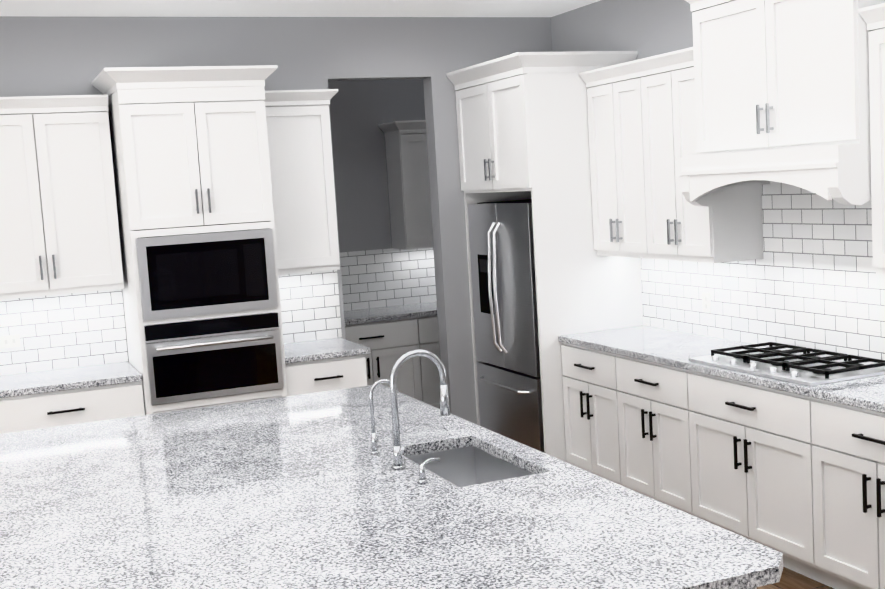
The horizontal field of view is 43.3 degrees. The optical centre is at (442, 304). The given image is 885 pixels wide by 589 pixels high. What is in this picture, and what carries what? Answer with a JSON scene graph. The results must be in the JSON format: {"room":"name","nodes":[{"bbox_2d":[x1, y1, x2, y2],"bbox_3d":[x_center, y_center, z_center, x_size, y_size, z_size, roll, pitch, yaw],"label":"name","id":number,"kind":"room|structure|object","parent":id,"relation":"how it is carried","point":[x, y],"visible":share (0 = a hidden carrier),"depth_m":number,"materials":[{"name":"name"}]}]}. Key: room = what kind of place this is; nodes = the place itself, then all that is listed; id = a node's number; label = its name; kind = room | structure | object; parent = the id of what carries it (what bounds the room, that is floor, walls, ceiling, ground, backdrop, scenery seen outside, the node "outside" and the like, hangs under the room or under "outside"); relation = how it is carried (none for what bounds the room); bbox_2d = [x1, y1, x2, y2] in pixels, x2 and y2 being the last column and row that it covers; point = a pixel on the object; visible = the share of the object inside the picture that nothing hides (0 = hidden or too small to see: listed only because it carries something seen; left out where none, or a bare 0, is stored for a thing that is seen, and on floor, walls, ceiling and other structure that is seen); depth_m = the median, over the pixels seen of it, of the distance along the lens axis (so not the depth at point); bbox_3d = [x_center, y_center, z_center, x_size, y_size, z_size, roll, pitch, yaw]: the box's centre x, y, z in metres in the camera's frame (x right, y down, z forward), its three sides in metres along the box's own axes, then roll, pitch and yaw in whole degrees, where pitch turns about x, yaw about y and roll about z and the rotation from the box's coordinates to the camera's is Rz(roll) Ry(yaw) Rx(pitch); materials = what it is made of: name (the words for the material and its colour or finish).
{"room":"kitchen","nodes":[
{"label":"kitchen","id":0,"kind":"room"},
{"bbox_2d":[0,16,551,423],"bbox_3d":[-1.314,-0.316,7.313,4.970,3.050,0.150,-6,7,-22],"label":"wall","id":1,"kind":"structure","parent":0,"point":[51,56],"depth_m":7.41,"materials":[{"name":"grey paint"}]},
{"bbox_2d":[0,102,123,299],"bbox_3d":[-2.401,-0.593,6.558,0.902,1.073,0.346,-6,7,-22],"label":"upper cabinet","id":2,"kind":"object","parent":1,"relation":"attached to","point":[59,229],"depth_m":6.45,"materials":[{"name":"white wood"}]},
{"bbox_2d":[0,289,127,375],"bbox_3d":[-2.766,0.200,6.654,1.694,0.480,0.008,-6,7,-22],"label":"backsplash","id":3,"kind":"structure","parent":1,"relation":"attached to","point":[62,331],"depth_m":6.83,"materials":[{"name":"tile"}]},
{"bbox_2d":[0,334,20,348],"bbox_3d":[-2.603,0.224,6.716,0.115,0.075,0.008,-6,7,-22],"label":"electrical outlet","id":4,"kind":"object","parent":3,"relation":"attached to","point":[8,341],"visible":1,"depth_m":6.70,"materials":[{"name":"white plastic"}]},
{"bbox_2d":[265,89,339,274],"bbox_3d":[-0.939,-0.775,7.132,0.530,1.135,0.397,-6,7,-22],"label":"upper cabinet","id":5,"kind":"object","parent":1,"relation":"attached to","point":[301,169],"visible":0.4,"depth_m":7.01,"materials":[{"name":"white wood"}]},
{"bbox_2d":[279,270,341,343],"bbox_3d":[-0.952,0.010,7.403,0.560,0.480,0.008,-6,7,-22],"label":"backsplash","id":6,"kind":"structure","parent":1,"relation":"attached to","point":[310,307],"depth_m":7.43,"materials":[{"name":"tile"}]},
{"bbox_2d":[0,0,599,16],"bbox_3d":[-1.075,-1.603,4.396,14.200,0.100,17.200,-6,7,-22],"label":"ceiling","id":7,"kind":"structure","parent":0,"point":[296,8],"depth_m":6.91,"materials":[{"name":"white paint"}]},
{"bbox_2d":[328,79,425,251],"bbox_3d":[-0.617,-0.569,9.273,3.350,3.050,0.150,-6,7,-22],"label":"wall","id":8,"kind":"structure","parent":0,"point":[361,111],"depth_m":9.12,"materials":[{"name":"grey paint"}]},
{"bbox_2d":[340,247,436,310],"bbox_3d":[-0.183,-0.250,9.392,2.217,0.480,0.008,-6,7,-22],"label":"backsplash","id":9,"kind":"structure","parent":8,"relation":"attached to","point":[377,278],"depth_m":9.27,"materials":[{"name":"tile"}]},
{"bbox_2d":[384,128,432,248],"bbox_3d":[-0.038,-0.960,9.210,0.742,0.950,0.347,-6,7,-22],"label":"upper cabinet","id":10,"kind":"object","parent":8,"relation":"attached to","point":[408,182],"depth_m":8.98,"materials":[{"name":"white wood"}]},
{"bbox_2d":[551,0,692,59],"bbox_3d":[1.576,-0.333,5.852,0.760,3.050,4.770,-6,7,-22],"label":"wall","id":11,"kind":"structure","parent":0,"point":[646,28],"depth_m":7.08,"materials":[{"name":"grey paint"}]},
{"bbox_2d":[579,47,762,262],"bbox_3d":[1.294,-0.839,6.480,0.397,1.135,1.215,-6,7,-22],"label":"upper cabinet","id":12,"kind":"object","parent":11,"relation":"attached to","point":[642,126],"visible":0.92,"depth_m":6.33,"materials":[{"name":"white wood"}]},
{"bbox_2d":[640,181,884,363],"bbox_3d":[1.981,-0.207,5.489,0.008,0.970,3.666,-6,7,-22],"label":"backsplash","id":13,"kind":"structure","parent":11,"relation":"attached to","point":[811,278],"depth_m":5.85,"materials":[{"name":"tile"}]},
{"bbox_2d":[702,292,710,312],"bbox_3d":[1.552,-0.010,6.560,0.008,0.115,0.075,-6,7,-22],"label":"electrical outlet","id":14,"kind":"object","parent":13,"relation":"attached to","point":[706,302],"visible":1,"depth_m":6.54,"materials":[{"name":"white plastic"}]},
{"bbox_2d":[679,0,884,206],"bbox_3d":[1.673,-1.046,5.334,0.532,1.135,1.286,-6,7,-22],"label":"range hood","id":15,"kind":"object","parent":11,"relation":"attached to","point":[782,92],"visible":0.98,"depth_m":5.17,"materials":[{"name":"white painted wood"}]},
{"bbox_2d":[864,15,884,274],"bbox_3d":[2.139,-0.651,4.548,0.346,1.073,0.710,-6,7,-22],"label":"upper cabinet","id":16,"kind":"object","parent":11,"relation":"attached to","point":[876,27],"depth_m":4.76,"materials":[{"name":"white wood"}]},
{"bbox_2d":[757,566,833,588],"bbox_3d":[-0.887,1.523,4.732,14.200,0.100,17.200,-6,7,-22],"label":"floor","id":17,"kind":"structure","parent":0,"point":[790,579],"depth_m":5.12,"materials":[{"name":"brown wood"}]},
{"bbox_2d":[0,381,144,433],"bbox_3d":[-2.252,0.906,6.597,0.928,0.890,0.616,-6,7,-22],"label":"base cabinet","id":18,"kind":"object","parent":17,"relation":"on","point":[57,408],"visible":0.08,"depth_m":6.29,"materials":[{"name":"white wood"}]},
{"bbox_2d":[0,361,141,397],"bbox_3d":[-2.629,0.482,6.395,1.694,0.040,0.632,-6,7,-22],"label":"countertop","id":19,"kind":"structure","parent":18,"relation":"on","point":[37,382],"depth_m":6.42,"materials":[{"name":"stone"}]},
{"bbox_2d":[91,65,287,414],"bbox_3d":[-1.470,-0.054,6.793,0.976,2.660,0.717,-6,7,-22],"label":"tall cabinet","id":20,"kind":"object","parent":17,"relation":"on","point":[190,149],"visible":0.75,"depth_m":6.45,"materials":[{"name":"white wood"}]},
{"bbox_2d":[136,229,277,320],"bbox_3d":[-1.478,-0.200,6.773,0.786,0.469,0.612,-6,7,-22],"label":"microwave","id":21,"kind":"object","parent":20,"relation":"in","point":[183,275],"visible":0.92,"depth_m":6.49,"materials":[{"name":"silver metal"}]},
{"bbox_2d":[144,313,282,404],"bbox_3d":[-1.437,0.297,6.802,0.780,0.462,0.666,-6,7,-22],"label":"wall oven","id":22,"kind":"object","parent":20,"relation":"in","point":[202,359],"visible":0.92,"depth_m":6.54,"materials":[{"name":"silver metal"}]},
{"bbox_2d":[285,355,366,395],"bbox_3d":[-0.802,0.756,7.176,0.520,0.890,0.653,-6,7,-22],"label":"base cabinet","id":23,"kind":"object","parent":17,"relation":"on","point":[325,375],"visible":0.21,"depth_m":6.87,"materials":[{"name":"white wood"}]},
{"bbox_2d":[284,337,369,363],"bbox_3d":[-0.823,0.293,7.141,0.545,0.040,0.632,-6,7,-22],"label":"countertop","id":24,"kind":"structure","parent":23,"relation":"on","point":[312,350],"depth_m":6.96,"materials":[{"name":"stone"}]},
{"bbox_2d":[345,316,432,405],"bbox_3d":[-0.627,0.556,8.940,0.862,0.890,0.616,-6,7,-22],"label":"base cabinet","id":25,"kind":"object","parent":17,"relation":"on","point":[390,343],"depth_m":8.71,"materials":[{"name":"white wood"}]},
{"bbox_2d":[344,301,436,324],"bbox_3d":[-0.047,0.031,9.133,2.217,0.040,0.632,-6,7,-22],"label":"countertop","id":26,"kind":"structure","parent":25,"relation":"on","point":[378,314],"depth_m":8.79,"materials":[{"name":"stone"}]},
{"bbox_2d":[429,315,439,408],"bbox_3d":[0.081,0.482,9.232,0.924,0.890,0.616,-6,7,-22],"label":"base cabinet","id":27,"kind":"object","parent":17,"relation":"on","point":[433,320],"depth_m":8.84,"materials":[{"name":"white wood"}]},
{"bbox_2d":[468,199,543,452],"bbox_3d":[0.699,0.177,7.545,0.786,1.758,0.913,-6,7,-22],"label":"refrigerator","id":28,"kind":"object","parent":17,"relation":"on","point":[505,307],"visible":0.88,"depth_m":7.33,"materials":[{"name":"silver metal"}]},
{"bbox_2d":[446,51,642,462],"bbox_3d":[0.704,-0.264,7.478,0.837,2.670,1.103,-6,7,-22],"label":"enclosure","id":29,"kind":"object","parent":17,"relation":"on","point":[522,126],"visible":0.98,"depth_m":6.99,"materials":[{"name":"white wood"}]},
{"bbox_2d":[561,343,612,481],"bbox_3d":[1.187,0.673,6.835,0.616,0.890,0.710,-6,7,-22],"label":"base cabinet","id":30,"kind":"object","parent":17,"relation":"on","point":[585,385],"depth_m":6.76,"materials":[{"name":"white wood"}]},
{"bbox_2d":[558,325,884,412],"bbox_3d":[1.724,0.324,5.425,0.632,0.040,3.666,-6,7,-22],"label":"countertop","id":31,"kind":"structure","parent":30,"relation":"on","point":[673,348],"depth_m":6.01,"materials":[{"name":"stone"}]},
{"bbox_2d":[689,342,884,385],"bbox_3d":[1.689,0.279,5.450,0.525,0.047,0.910,-6,7,-22],"label":"cooktop","id":32,"kind":"object","parent":31,"relation":"in","point":[795,364],"visible":1,"depth_m":5.35,"materials":[{"name":"silver metal"}]},
{"bbox_2d":[408,444,768,588],"bbox_3d":[-0.599,1.098,3.883,1.934,0.890,2.939,-6,7,-22],"label":"kitchen island","id":33,"kind":"object","parent":17,"relation":"on","point":[466,463],"depth_m":4.34,"materials":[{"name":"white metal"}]},
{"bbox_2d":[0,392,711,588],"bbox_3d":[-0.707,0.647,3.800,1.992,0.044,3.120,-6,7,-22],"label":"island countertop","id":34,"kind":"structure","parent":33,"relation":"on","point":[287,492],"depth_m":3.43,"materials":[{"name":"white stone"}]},
{"bbox_2d":[369,379,397,454],"bbox_3d":[-0.203,0.419,4.128,0.121,0.277,0.101,-6,7,-22],"label":"filter faucet","id":35,"kind":"object","parent":34,"relation":"on","point":[374,451],"visible":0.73,"depth_m":4.14,"materials":[{"name":"silver metal"}]},
{"bbox_2d":[390,350,449,469],"bbox_3d":[-0.070,0.366,3.913,0.233,0.411,0.113,-6,7,-22],"label":"faucet","id":36,"kind":"object","parent":34,"relation":"on","point":[398,451],"visible":1,"depth_m":3.91,"materials":[{"name":"silver metal"}]},
{"bbox_2d":[418,458,439,483],"bbox_3d":[-0.045,0.552,3.723,0.083,0.080,0.034,-6,7,-22],"label":"soap dispenser","id":37,"kind":"object","parent":34,"relation":"on","point":[422,479],"visible":1,"depth_m":3.71,"materials":[{"name":"silver metal"}]},
{"bbox_2d":[605,352,680,509],"bbox_3d":[1.436,0.722,6.244,0.616,0.890,0.824,-6,7,-22],"label":"base cabinet","id":38,"kind":"object","parent":17,"relation":"on","point":[644,457],"depth_m":6.18,"materials":[{"name":"white wood"}]},
{"bbox_2d":[677,368,800,573],"bbox_3d":[1.749,0.783,5.500,0.616,0.890,1.044,-6,7,-22],"label":"base cabinet","id":39,"kind":"object","parent":17,"relation":"on","point":[737,441],"depth_m":5.40,"materials":[{"name":"white wood"}]},
{"bbox_2d":[797,394,884,588],"bbox_3d":[2.079,0.847,4.719,0.616,0.890,0.904,-6,7,-22],"label":"base cabinet","id":40,"kind":"object","parent":17,"relation":"on","point":[797,481],"depth_m":4.80,"materials":[{"name":"white wood"}]}
]}

